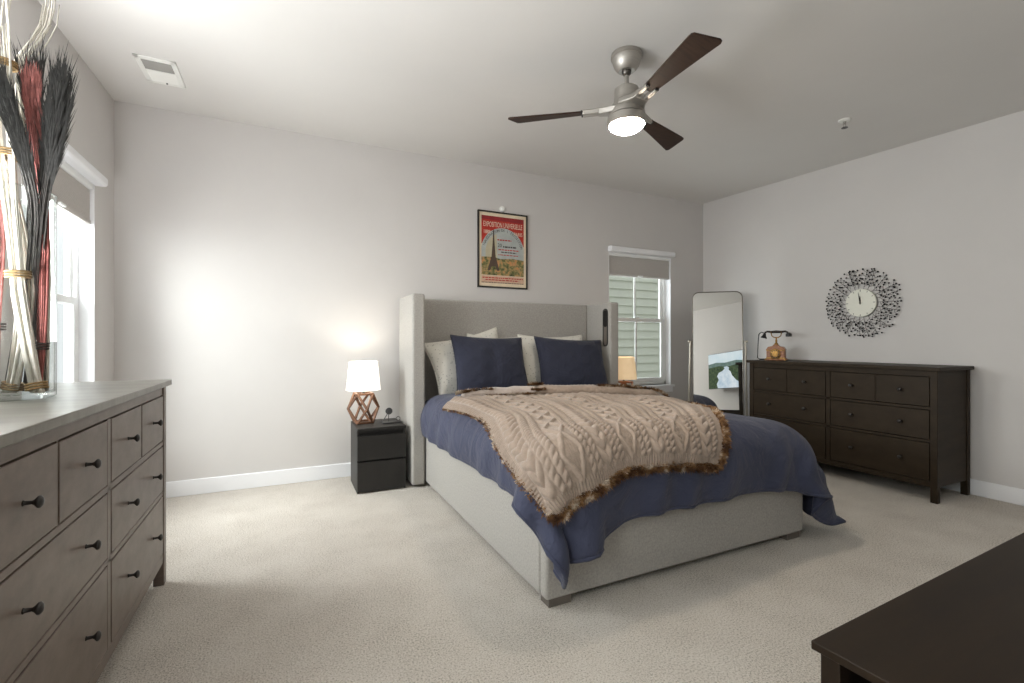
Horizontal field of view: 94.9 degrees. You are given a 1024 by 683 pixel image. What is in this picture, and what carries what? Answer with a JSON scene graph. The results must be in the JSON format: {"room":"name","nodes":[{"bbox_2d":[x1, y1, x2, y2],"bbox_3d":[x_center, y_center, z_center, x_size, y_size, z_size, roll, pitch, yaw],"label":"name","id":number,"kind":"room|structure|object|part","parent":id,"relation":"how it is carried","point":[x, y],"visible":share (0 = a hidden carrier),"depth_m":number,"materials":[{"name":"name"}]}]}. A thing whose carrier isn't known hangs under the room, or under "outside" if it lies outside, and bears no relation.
{"room":"bedroom","nodes":[
{"label":"bedroom","id":0,"kind":"room"},
{"bbox_2d":[0,0,113,383],"bbox_3d":[-1.823,-0.300,1.145,0.140,2.860,4.645,0,0,-26],"label":"wall","id":1,"kind":"structure","parent":0,"point":[92,134],"depth_m":2.90,"materials":[{"name":"white paint"}]},
{"bbox_2d":[21,175,94,381],"bbox_3d":[-2.458,-0.207,2.504,0.165,1.585,0.975,0,0,-26],"label":"window","id":2,"kind":"structure","parent":1,"relation":"in","point":[78,299],"depth_m":2.90,"materials":[{"name":"white plastic"}]},
{"bbox_2d":[22,158,92,224],"bbox_3d":[-2.437,-0.859,2.515,0.062,0.267,0.889,0,0,-26],"label":"window shade","id":3,"kind":"object","parent":2,"relation":"attached to","point":[71,189],"visible":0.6,"depth_m":2.67,"materials":[{"name":"grey fabric"}]},
{"bbox_3d":[-2.438,-0.738,2.514,0.034,0.026,0.885,0,0,-26],"label":"rail","id":4,"kind":"part","parent":3,"relation":"part of","materials":[{"name":"plastic"}]},
{"bbox_3d":[-2.437,-0.966,2.514,0.060,0.052,0.889,0,0,-26],"label":"head rail","id":5,"kind":"part","parent":3,"relation":"part of","materials":[{"name":"white plastic"}]},
{"bbox_3d":[-2.508,-0.593,2.480,0.024,0.742,0.833,0,0,-26],"label":"sash","id":6,"kind":"part","parent":2,"relation":"part of","materials":[{"name":"white plastic"}]},
{"bbox_3d":[-2.488,0.096,2.490,0.024,0.728,0.833,0,0,-26],"label":"sash","id":7,"kind":"part","parent":2,"relation":"part of","materials":[{"name":"white plastic"}]},
{"bbox_2d":[62,143,107,186],"bbox_3d":[-2.382,-1.004,2.541,0.064,0.062,0.929,0,0,-26],"label":"valance","id":8,"kind":"object","parent":1,"relation":"attached to","point":[72,157],"visible":0.54,"depth_m":2.66,"materials":[{"name":"white paint"}]},
{"bbox_2d":[381,420,401,423],"bbox_3d":[-0.956,0.639,3.727,0.150,0.012,0.060,0,0,-34],"label":"tray","id":9,"kind":"object","parent":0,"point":[395,421],"depth_m":3.72,"materials":[{"name":"grey metal"}]},
{"bbox_2d":[114,101,702,481],"bbox_3d":[-0.251,-0.300,4.557,5.931,2.860,0.140,0,0,-26],"label":"wall","id":10,"kind":"structure","parent":0,"point":[253,264],"depth_m":3.78,"materials":[{"name":"white paint"}]},
{"bbox_2d":[166,462,350,497],"bbox_3d":[-0.218,1.073,4.487,5.651,0.115,0.014,0,0,-26],"label":"baseboard","id":11,"kind":"structure","parent":10,"relation":"attached to","point":[296,475],"depth_m":3.63,"materials":[{"name":"white paint"}]},
{"bbox_2d":[477,209,527,289],"bbox_3d":[-0.087,-0.880,4.545,0.525,0.730,0.024,0,0,-26],"label":"framed poster","id":12,"kind":"object","parent":10,"relation":"attached to","point":[502,238],"visible":1,"depth_m":4.54,"materials":[{"name":"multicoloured paper"}]},
{"bbox_2d":[482,277,522,279],"bbox_3d":[-0.086,-0.610,4.543,0.429,0.010,0.001,0,0,-26],"label":"print","id":13,"kind":"object","parent":12,"relation":"on","point":[483,278],"depth_m":4.54,"materials":[{"name":"red"}]},
{"bbox_2d":[608,245,674,257],"bbox_3d":[1.467,-1.004,5.271,0.919,0.062,0.064,0,0,-26],"label":"valance","id":14,"kind":"object","parent":10,"relation":"attached to","point":[618,249],"visible":1,"depth_m":5.23,"materials":[{"name":"white paint"}]},
{"bbox_2d":[618,258,674,391],"bbox_3d":[1.430,-0.207,5.347,0.965,1.585,0.165,0,0,-26],"label":"window","id":15,"kind":"structure","parent":10,"relation":"in","point":[664,286],"depth_m":5.52,"materials":[{"name":"white plastic"}]},
{"bbox_2d":[609,252,669,279],"bbox_3d":[1.440,-0.859,5.325,0.879,0.267,0.062,0,0,-26],"label":"window shade","id":16,"kind":"object","parent":15,"relation":"attached to","point":[620,264],"visible":0.88,"depth_m":5.31,"materials":[{"name":"grey fabric"}]},
{"bbox_3d":[1.440,-0.738,5.327,0.875,0.026,0.034,0,0,-26],"label":"rail","id":17,"kind":"part","parent":16,"relation":"part of","materials":[{"name":"plastic"}]},
{"bbox_3d":[1.440,-0.966,5.326,0.879,0.052,0.060,0,0,-26],"label":"head rail","id":18,"kind":"part","parent":16,"relation":"part of","materials":[{"name":"white plastic"}]},
{"bbox_3d":[1.406,-0.593,5.397,0.823,0.742,0.024,0,0,-26],"label":"sash","id":19,"kind":"part","parent":15,"relation":"part of","materials":[{"name":"white plastic"}]},
{"bbox_3d":[1.416,0.096,5.377,0.823,0.728,0.024,0,0,-26],"label":"sash","id":20,"kind":"part","parent":15,"relation":"part of","materials":[{"name":"white plastic"}]},
{"bbox_3d":[1.441,0.542,5.324,0.965,0.085,0.115,0,0,-26],"label":"sill","id":21,"kind":"part","parent":15,"relation":"part of","materials":[{"name":"white paint"}]},
{"bbox_2d":[38,0,1023,203],"bbox_3d":[0.786,-1.654,2.401,5.931,0.253,4.925,0,0,-26],"label":"ceiling","id":22,"kind":"structure","parent":0,"point":[445,79],"depth_m":2.84,"materials":[{"name":"white paint"}]},
{"bbox_2d":[132,53,185,88],"bbox_3d":[-2.154,-1.654,2.884,0.204,0.020,0.335,0,0,-26],"label":"ceiling vent","id":23,"kind":"object","parent":22,"relation":"in","point":[155,70],"visible":1,"depth_m":2.87,"materials":[{"name":"white metal"}]},
{"bbox_2d":[508,32,721,149],"bbox_3d":[0.717,-1.395,2.548,1.180,0.440,1.114,0,0,-26],"label":"ceiling fan","id":24,"kind":"object","parent":22,"relation":"hanging from","point":[627,115],"visible":1,"depth_m":2.57,"materials":[{"name":"brown wood"}]},
{"bbox_3d":[0.217,-1.308,2.750,0.472,0.039,0.134,0,0,8],"label":"blade","id":25,"kind":"part","parent":24,"relation":"part of","materials":[{"name":"brown wood"}]},
{"bbox_3d":[0.502,-1.303,2.672,0.200,0.065,0.161,0,0,12],"label":"blade arm","id":26,"kind":"part","parent":24,"relation":"part of","materials":[{"name":"silver metal"}]},
{"bbox_3d":[0.644,-1.200,2.640,0.202,0.049,0.202,0,0,-26],"label":"lamp shade","id":27,"kind":"part","parent":24,"relation":"part of","materials":[{"name":"white glass"}]},
{"bbox_3d":[0.698,-1.303,2.510,0.160,0.065,0.214,0,0,-26],"label":"blade arm","id":28,"kind":"part","parent":24,"relation":"part of","materials":[{"name":"silver metal"}]},
{"bbox_3d":[0.742,-1.303,2.747,0.161,0.065,0.200,0,0,42],"label":"blade arm","id":29,"kind":"part","parent":24,"relation":"part of","materials":[{"name":"silver metal"}]},
{"bbox_3d":[0.952,-1.308,2.955,0.134,0.039,0.472,0,0,38],"label":"blade","id":30,"kind":"part","parent":24,"relation":"part of","materials":[{"name":"brown wood"}]},
{"bbox_3d":[0.762,-1.308,2.216,0.134,0.039,0.471,0,0,-22],"label":"blade","id":31,"kind":"part","parent":24,"relation":"part of","materials":[{"name":"brown wood"}]},
{"bbox_2d":[838,117,850,128],"bbox_3d":[2.418,-1.581,3.416,0.080,0.060,0.080,0,0,-26],"label":"sprinkler head","id":32,"kind":"object","parent":22,"relation":"attached to","point":[844,121],"visible":1,"depth_m":3.41},
{"bbox_2d":[96,462,1023,682],"bbox_3d":[0.786,1.170,2.401,5.931,0.080,4.925,0,0,-26],"label":"floor","id":33,"kind":"structure","parent":0,"point":[318,581],"depth_m":2.10,"materials":[{"name":"beige carpet"}]},
{"bbox_2d":[0,379,171,682],"bbox_3d":[-1.495,0.655,1.417,0.511,0.950,1.600,0,0,-26],"label":"dresser","id":34,"kind":"object","parent":33,"relation":"on","point":[83,464],"visible":0.99,"depth_m":1.30,"materials":[{"name":"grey wood"}]},
{"bbox_2d":[0,182,54,396],"bbox_3d":[-1.588,-0.149,1.478,0.229,0.657,0.229,0,0,-26],"label":"glass vase","id":35,"kind":"object","parent":34,"relation":"on","point":[4,182],"visible":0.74,"depth_m":1.43,"materials":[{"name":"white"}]},
{"bbox_2d":[0,197,6,342],"bbox_3d":[-1.629,-0.341,1.446,0.158,0.998,0.053,0,0,12],"label":"bundle","id":36,"kind":"object","parent":35,"relation":"in","point":[2,230],"visible":1,"depth_m":1.44,"materials":[{"name":"plant"}]},
{"bbox_2d":[0,161,34,392],"bbox_3d":[-1.655,-0.487,1.486,0.324,1.295,0.070,0,0,8],"label":"bundle","id":37,"kind":"object","parent":35,"relation":"in","point":[13,384],"visible":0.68,"depth_m":1.47,"materials":[{"name":"beige plant"}]},
{"bbox_2d":[0,51,40,381],"bbox_3d":[-1.524,-0.368,1.419,0.240,1.053,0.132,0,0,27],"label":"bundle","id":38,"kind":"object","parent":35,"relation":"in","point":[13,123],"visible":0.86,"depth_m":1.41,"materials":[{"name":"black plant"}]},
{"bbox_2d":[0,0,48,392],"bbox_3d":[-1.529,-0.467,1.444,0.167,1.253,0.080,0,0,-1],"label":"bundle","id":39,"kind":"object","parent":35,"relation":"in","point":[23,320],"visible":0.91,"depth_m":1.44,"materials":[{"name":"beige plant"}]},
{"bbox_2d":[4,33,48,380],"bbox_3d":[-1.554,-0.422,1.504,0.189,1.161,0.076,0,0,9],"label":"bundle","id":40,"kind":"object","parent":35,"relation":"in","point":[40,61],"visible":0.1,"depth_m":1.50,"materials":[{"name":"plant"}]},
{"bbox_2d":[18,56,49,380],"bbox_3d":[-1.484,-0.361,1.453,0.082,1.038,0.080,0,0,-26],"label":"bundle","id":41,"kind":"object","parent":35,"relation":"in","point":[30,89],"visible":0.73,"depth_m":1.46,"materials":[{"name":"plant"}]},
{"bbox_2d":[14,0,59,390],"bbox_3d":[-1.540,-0.500,1.524,0.169,1.316,0.058,0,0,10],"label":"bundle","id":42,"kind":"object","parent":35,"relation":"in","point":[44,16],"visible":0.37,"depth_m":1.51,"materials":[{"name":"beige plant"}]},
{"bbox_2d":[23,41,79,390],"bbox_3d":[-1.440,-0.380,1.461,0.259,1.076,0.089,0,0,27],"label":"bundle","id":43,"kind":"object","parent":35,"relation":"in","point":[58,107],"visible":0.89,"depth_m":1.43,"materials":[{"name":"black plant"}]},
{"bbox_3d":[-1.062,0.354,1.007,0.019,0.205,0.349,0,0,-26],"label":"drawer","id":44,"kind":"part","parent":34,"relation":"part of","materials":[{"name":"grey wood"}]},
{"bbox_3d":[-1.040,0.582,1.022,0.034,0.027,0.027,0,0,-26],"label":"knob","id":45,"kind":"part","parent":34,"relation":"part of","materials":[{"name":"black metal"}]},
{"bbox_3d":[-1.040,0.349,1.022,0.034,0.027,0.027,0,0,-26],"label":"knob","id":46,"kind":"part","parent":34,"relation":"part of","materials":[{"name":"black metal"}]},
{"bbox_3d":[-1.141,0.587,1.170,0.019,0.204,0.710,0,0,-26],"label":"drawer","id":47,"kind":"part","parent":34,"relation":"part of","materials":[{"name":"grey wood"}]},
{"bbox_3d":[-1.141,0.848,1.170,0.019,0.264,0.710,0,0,-26],"label":"drawer","id":48,"kind":"part","parent":34,"relation":"part of","materials":[{"name":"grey wood"}]},
{"bbox_3d":[-1.219,0.354,1.333,0.019,0.205,0.349,0,0,-26],"label":"drawer","id":49,"kind":"part","parent":34,"relation":"part of","materials":[{"name":"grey wood"}]},
{"bbox_3d":[-1.194,0.843,1.341,0.034,0.027,0.027,0,0,-26],"label":"knob","id":50,"kind":"part","parent":34,"relation":"part of","materials":[{"name":"black metal"}]},
{"bbox_3d":[-1.194,0.582,1.341,0.034,0.027,0.027,0,0,-26],"label":"knob","id":51,"kind":"part","parent":34,"relation":"part of","materials":[{"name":"black metal"}]},
{"bbox_3d":[-1.194,0.349,1.341,0.034,0.027,0.027,0,0,-26],"label":"knob","id":52,"kind":"part","parent":34,"relation":"part of","materials":[{"name":"black metal"}]},
{"bbox_3d":[-1.389,0.354,1.685,0.019,0.205,0.349,0,0,-26],"label":"drawer","id":53,"kind":"part","parent":34,"relation":"part of","materials":[{"name":"grey wood"}]},
{"bbox_3d":[-1.366,0.843,1.699,0.034,0.027,0.027,0,0,-26],"label":"knob","id":54,"kind":"part","parent":34,"relation":"part of","materials":[{"name":"black metal"}]},
{"bbox_3d":[-1.366,0.582,1.699,0.034,0.027,0.027,0,0,-26],"label":"knob","id":55,"kind":"part","parent":34,"relation":"part of","materials":[{"name":"black metal"}]},
{"bbox_3d":[-1.366,0.349,1.699,0.034,0.027,0.027,0,0,-26],"label":"knob","id":56,"kind":"part","parent":34,"relation":"part of","materials":[{"name":"black metal"}]},
{"bbox_3d":[-1.467,0.848,1.848,0.019,0.264,0.710,0,0,-26],"label":"drawer","id":57,"kind":"part","parent":34,"relation":"part of","materials":[{"name":"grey wood"}]},
{"bbox_3d":[-1.467,0.587,1.848,0.019,0.204,0.710,0,0,-26],"label":"drawer","id":58,"kind":"part","parent":34,"relation":"part of","materials":[{"name":"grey wood"}]},
{"bbox_3d":[-1.545,0.354,2.010,0.019,0.205,0.349,0,0,-26],"label":"drawer","id":59,"kind":"part","parent":34,"relation":"part of","materials":[{"name":"grey wood"}]},
{"bbox_3d":[-1.520,0.843,2.019,0.034,0.027,0.027,0,0,-26],"label":"knob","id":60,"kind":"part","parent":34,"relation":"part of","materials":[{"name":"black metal"}]},
{"bbox_3d":[-1.520,0.582,2.019,0.034,0.027,0.027,0,0,-26],"label":"knob","id":61,"kind":"part","parent":34,"relation":"part of","materials":[{"name":"black metal"}]},
{"bbox_3d":[-1.520,0.349,2.019,0.034,0.027,0.027,0,0,-26],"label":"knob","id":62,"kind":"part","parent":34,"relation":"part of","materials":[{"name":"black metal"}]},
{"bbox_3d":[-1.640,0.668,2.187,0.042,0.924,0.042,0,0,-26],"label":"leg","id":63,"kind":"part","parent":34,"relation":"part of","materials":[{"name":"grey wood"}]},
{"bbox_2d":[351,418,405,493],"bbox_3d":[-1.062,0.887,3.717,0.360,0.485,0.390,0,0,-26],"label":"nightstand","id":64,"kind":"object","parent":33,"relation":"on","point":[378,450],"visible":0.99,"depth_m":3.55,"materials":[{"name":"black wood"}]},
{"bbox_2d":[346,361,380,424],"bbox_3d":[-1.179,0.402,3.733,0.264,0.487,0.264,0,0,14],"label":"table lamp","id":65,"kind":"object","parent":64,"relation":"on","point":[363,376],"visible":1,"depth_m":3.65,"materials":[{"name":"white fabric"}]},
{"bbox_3d":[-1.179,0.271,3.733,0.264,0.224,0.264,0,0,14],"label":"lampshade","id":66,"kind":"part","parent":65,"relation":"part of","materials":[{"name":"white fabric"}]},
{"bbox_3d":[-0.981,1.008,3.550,0.356,0.220,0.018,0,0,-26],"label":"drawer","id":67,"kind":"part","parent":64,"relation":"part of","materials":[{"name":"black wood"}]},
{"bbox_3d":[-0.981,0.795,3.550,0.356,0.180,0.018,0,0,-26],"label":"drawer","id":68,"kind":"part","parent":64,"relation":"part of","materials":[{"name":"black wood"}]},
{"bbox_2d":[381,408,401,423],"bbox_3d":[-0.957,0.584,3.726,0.153,0.122,0.060,0,0,-34],"label":"charging stand","id":69,"kind":"object","parent":64,"relation":"on","point":[388,411],"visible":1,"depth_m":3.71,"materials":[{"name":"grey metal"}]},
{"bbox_2d":[399,293,801,607],"bbox_3d":[0.426,0.379,3.409,1.975,1.502,2.345,0,0,-26],"label":"bed","id":70,"kind":"object","parent":33,"relation":"on","point":[642,545],"visible":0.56,"depth_m":2.66,"materials":[{"name":"grey fabric"}]},
{"bbox_3d":[-0.327,0.912,3.019,0.060,0.365,2.175,0,0,-26],"label":"rail","id":71,"kind":"part","parent":70,"relation":"part of","materials":[{"name":"grey fabric"}]},
{"bbox_3d":[-0.060,0.356,4.419,1.775,1.447,0.105,0,0,-26],"label":"headboard","id":72,"kind":"part","parent":70,"relation":"part of","materials":[{"name":"grey fabric"}]},
{"bbox_3d":[0.892,-0.133,4.485,0.002,0.340,0.055,0,0,-26],"label":"pocket panel","id":73,"kind":"part","parent":70,"relation":"part of","materials":[{"name":"black fabric"}]},
{"bbox_3d":[0.901,0.912,2.370,1.710,0.365,0.060,0,0,-26],"label":"footboard","id":74,"kind":"part","parent":70,"relation":"part of","materials":[{"name":"grey fabric"}]},
{"bbox_3d":[0.416,0.684,3.380,1.580,0.388,2.160,0,0,-26],"label":"mattress","id":75,"kind":"object","parent":70,"relation":"on","visible":0},
{"bbox_2d":[425,327,497,394],"bbox_3d":[-0.361,0.175,4.025,0.823,0.618,0.211,0,0,-34],"label":"pillow","id":76,"kind":"object","parent":75,"relation":"on","point":[440,354],"visible":0.28,"depth_m":3.86,"materials":[{"name":"white fabric"}]},
{"bbox_2d":[517,334,581,386],"bbox_3d":[0.400,0.180,4.416,0.703,0.500,0.210,0,0,-24],"label":"pillow","id":77,"kind":"object","parent":75,"relation":"on","point":[530,355],"visible":0.19,"depth_m":4.29,"materials":[{"name":"white fabric"}]},
{"bbox_2d":[420,393,845,589],"bbox_3d":[0.619,0.742,3.167,2.114,0.675,2.046,0,0,-26],"label":"duvet","id":78,"kind":"object","parent":75,"relation":"on","point":[767,455],"visible":0.39,"depth_m":2.38,"materials":[{"name":"blue fabric"}]},
{"bbox_2d":[450,335,527,394],"bbox_3d":[-0.172,0.200,3.896,0.676,0.515,0.270,0,0,-26],"label":"pillow","id":79,"kind":"object","parent":78,"relation":"on","point":[479,362],"visible":0.78,"depth_m":3.82,"materials":[{"name":"blue fabric"}]},
{"bbox_2d":[534,336,607,385],"bbox_3d":[0.550,0.210,4.265,0.726,0.518,0.267,0,0,-21],"label":"pillow","id":80,"kind":"object","parent":78,"relation":"on","point":[561,362],"visible":0.83,"depth_m":4.19,"materials":[{"name":"blue fabric"}]},
{"bbox_2d":[442,381,731,526],"bbox_3d":[0.608,0.521,2.969,1.870,0.456,1.663,0,0,-26],"label":"throw blanket","id":81,"kind":"object","parent":78,"relation":"on","point":[566,445],"visible":1,"depth_m":2.24,"materials":[{"name":"fabric"}]},
{"bbox_2d":[688,291,747,415],"bbox_3d":[2.187,0.297,5.003,0.598,1.664,0.402,0,0,17],"label":"mirror","id":82,"kind":"object","parent":33,"relation":"on","point":[719,354],"visible":0.68,"depth_m":4.99,"materials":[{"name":"grey metal"}]},
{"bbox_2d":[746,359,973,503],"bbox_3d":[2.833,0.655,4.016,0.511,0.950,1.510,0,0,-26],"label":"dresser","id":83,"kind":"object","parent":33,"relation":"on","point":[910,423],"visible":0.91,"depth_m":3.58,"materials":[{"name":"black wood"}]},
{"bbox_3d":[2.341,0.668,4.569,0.042,0.924,0.042,0,0,-26],"label":"leg","id":84,"kind":"part","parent":83,"relation":"part of","materials":[{"name":"black wood"}]},
{"bbox_3d":[2.416,0.354,4.395,0.019,0.205,0.326,0,0,-26],"label":"drawer","id":85,"kind":"part","parent":83,"relation":"part of","materials":[{"name":"black wood"}]},
{"bbox_2d":[757,330,791,360],"bbox_3d":[2.538,0.036,4.552,0.300,0.288,0.144,0,0,36],"label":"telephone","id":86,"kind":"object","parent":83,"relation":"on","point":[775,352],"visible":0.99,"depth_m":4.50,"materials":[{"name":"brown wood"}]},
{"bbox_3d":[2.466,0.042,4.621,0.098,0.275,0.040,0,0,14],"label":"cord","id":87,"kind":"part","parent":86,"relation":"part of","materials":[{"name":"black plastic"}]},
{"bbox_3d":[2.553,0.056,4.541,0.162,0.052,0.120,0,0,36],"label":"case lid","id":88,"kind":"part","parent":86,"relation":"part of","materials":[{"name":"brown wood"}]},
{"bbox_3d":[2.553,0.131,4.541,0.184,0.098,0.143,0,0,36],"label":"brass trim","id":89,"kind":"part","parent":86,"relation":"part of","materials":[{"name":"gold metal"}]},
{"bbox_3d":[2.489,0.848,4.242,0.019,0.264,0.665,0,0,-26],"label":"drawer","id":90,"kind":"part","parent":83,"relation":"part of","materials":[{"name":"black wood"}]},
{"bbox_3d":[2.489,0.587,4.242,0.019,0.204,0.665,0,0,-26],"label":"drawer","id":91,"kind":"part","parent":83,"relation":"part of","materials":[{"name":"black wood"}]},
{"bbox_3d":[2.562,0.354,4.090,0.019,0.205,0.326,0,0,-26],"label":"drawer","id":92,"kind":"part","parent":83,"relation":"part of","materials":[{"name":"black wood"}]},
{"bbox_3d":[2.653,0.616,3.929,0.041,0.819,1.382,0,0,-26],"label":"frame","id":93,"kind":"part","parent":83,"relation":"part of","materials":[{"name":"black wood"}]},
{"bbox_3d":[2.722,0.354,3.758,0.019,0.205,0.326,0,0,-26],"label":"drawer","id":94,"kind":"part","parent":83,"relation":"part of","materials":[{"name":"black wood"}]},
{"bbox_3d":[2.796,0.848,3.606,0.019,0.264,0.665,0,0,-26],"label":"drawer","id":95,"kind":"part","parent":83,"relation":"part of","materials":[{"name":"black wood"}]},
{"bbox_3d":[2.796,0.587,3.606,0.019,0.204,0.665,0,0,-26],"label":"drawer","id":96,"kind":"part","parent":83,"relation":"part of","materials":[{"name":"black wood"}]},
{"bbox_3d":[2.869,0.354,3.453,0.019,0.205,0.326,0,0,-26],"label":"drawer","id":97,"kind":"part","parent":83,"relation":"part of","materials":[{"name":"black wood"}]},
{"bbox_3d":[2.959,0.668,3.286,0.042,0.924,0.042,0,0,-26],"label":"leg","id":98,"kind":"part","parent":83,"relation":"part of","materials":[{"name":"black wood"}]},
{"bbox_3d":[3.156,0.613,3.375,0.391,0.814,0.018,0,0,-26],"label":"panel","id":99,"kind":"part","parent":83,"relation":"part of","materials":[{"name":"black wood"}]},
{"bbox_3d":[3.349,0.668,3.474,0.042,0.924,0.042,0,0,-26],"label":"leg","id":100,"kind":"part","parent":83,"relation":"part of","materials":[{"name":"black wood"}]},
{"bbox_2d":[811,533,1023,682],"bbox_3d":[1.424,0.880,1.095,1.500,0.500,0.560,0,0,-28],"label":"console table","id":101,"kind":"object","parent":33,"relation":"on","point":[964,624],"visible":1,"depth_m":1.02,"materials":[{"name":"brown wood"}]},
{"bbox_3d":[0.674,0.889,0.981,0.038,0.482,0.038,0,0,-28],"label":"leg","id":102,"kind":"part","parent":101,"relation":"part of","materials":[{"name":"brown wood"}]},
{"bbox_3d":[1.307,0.864,1.317,1.394,0.432,0.013,0,0,-28],"label":"panel","id":103,"kind":"part","parent":101,"relation":"part of","materials":[{"name":"brown wood"}]},
{"bbox_3d":[1.135,0.887,4.824,0.360,0.485,0.390,0,0,-26],"label":"nightstand","id":104,"kind":"object","parent":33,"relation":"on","visible":0},
{"bbox_2d":[618,357,636,384],"bbox_3d":[1.146,0.402,4.824,0.264,0.487,0.264,0,0,14],"label":"table lamp","id":105,"kind":"object","parent":104,"relation":"on","point":[626,366],"visible":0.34,"depth_m":4.72,"materials":[{"name":"beige fabric"}]},
{"bbox_2d":[703,110,1023,488],"bbox_3d":[3.395,-0.300,3.657,0.140,2.860,4.645,0,0,-26],"label":"wall","id":106,"kind":"structure","parent":0,"point":[942,216],"depth_m":3.83,"materials":[{"name":"white paint"}]},
{"bbox_2d":[825,268,901,337],"bbox_3d":[3.067,-0.338,4.127,0.044,0.611,0.604,0,0,-26],"label":"wall clock","id":107,"kind":"object","parent":106,"relation":"attached to","point":[863,302],"visible":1,"depth_m":4.11,"materials":[{"name":"black metal"}]},
{"bbox_2d":[940,478,1023,505],"bbox_3d":[3.329,1.073,3.617,0.014,0.115,4.631,0,0,-26],"label":"baseboard","id":108,"kind":"structure","parent":106,"relation":"attached to","point":[1013,495],"depth_m":3.36,"materials":[{"name":"white paint"}]},
{"label":"outside","id":109,"kind":"structure","parent":0,"visible":0},
{"bbox_3d":[-0.834,4.230,4.038,30.000,0.200,32.000,0,0,-26],"label":"ground","id":110,"kind":"structure","parent":109,"visible":0},
{"bbox_2d":[609,276,659,377],"bbox_3d":[2.483,0.530,9.137,9.600,7.200,0.288,0,0,-26],"label":"neighbouring house","id":111,"kind":"structure","parent":110,"relation":"on","point":[620,287],"depth_m":8.98,"materials":[{"name":"green"}]}
]}

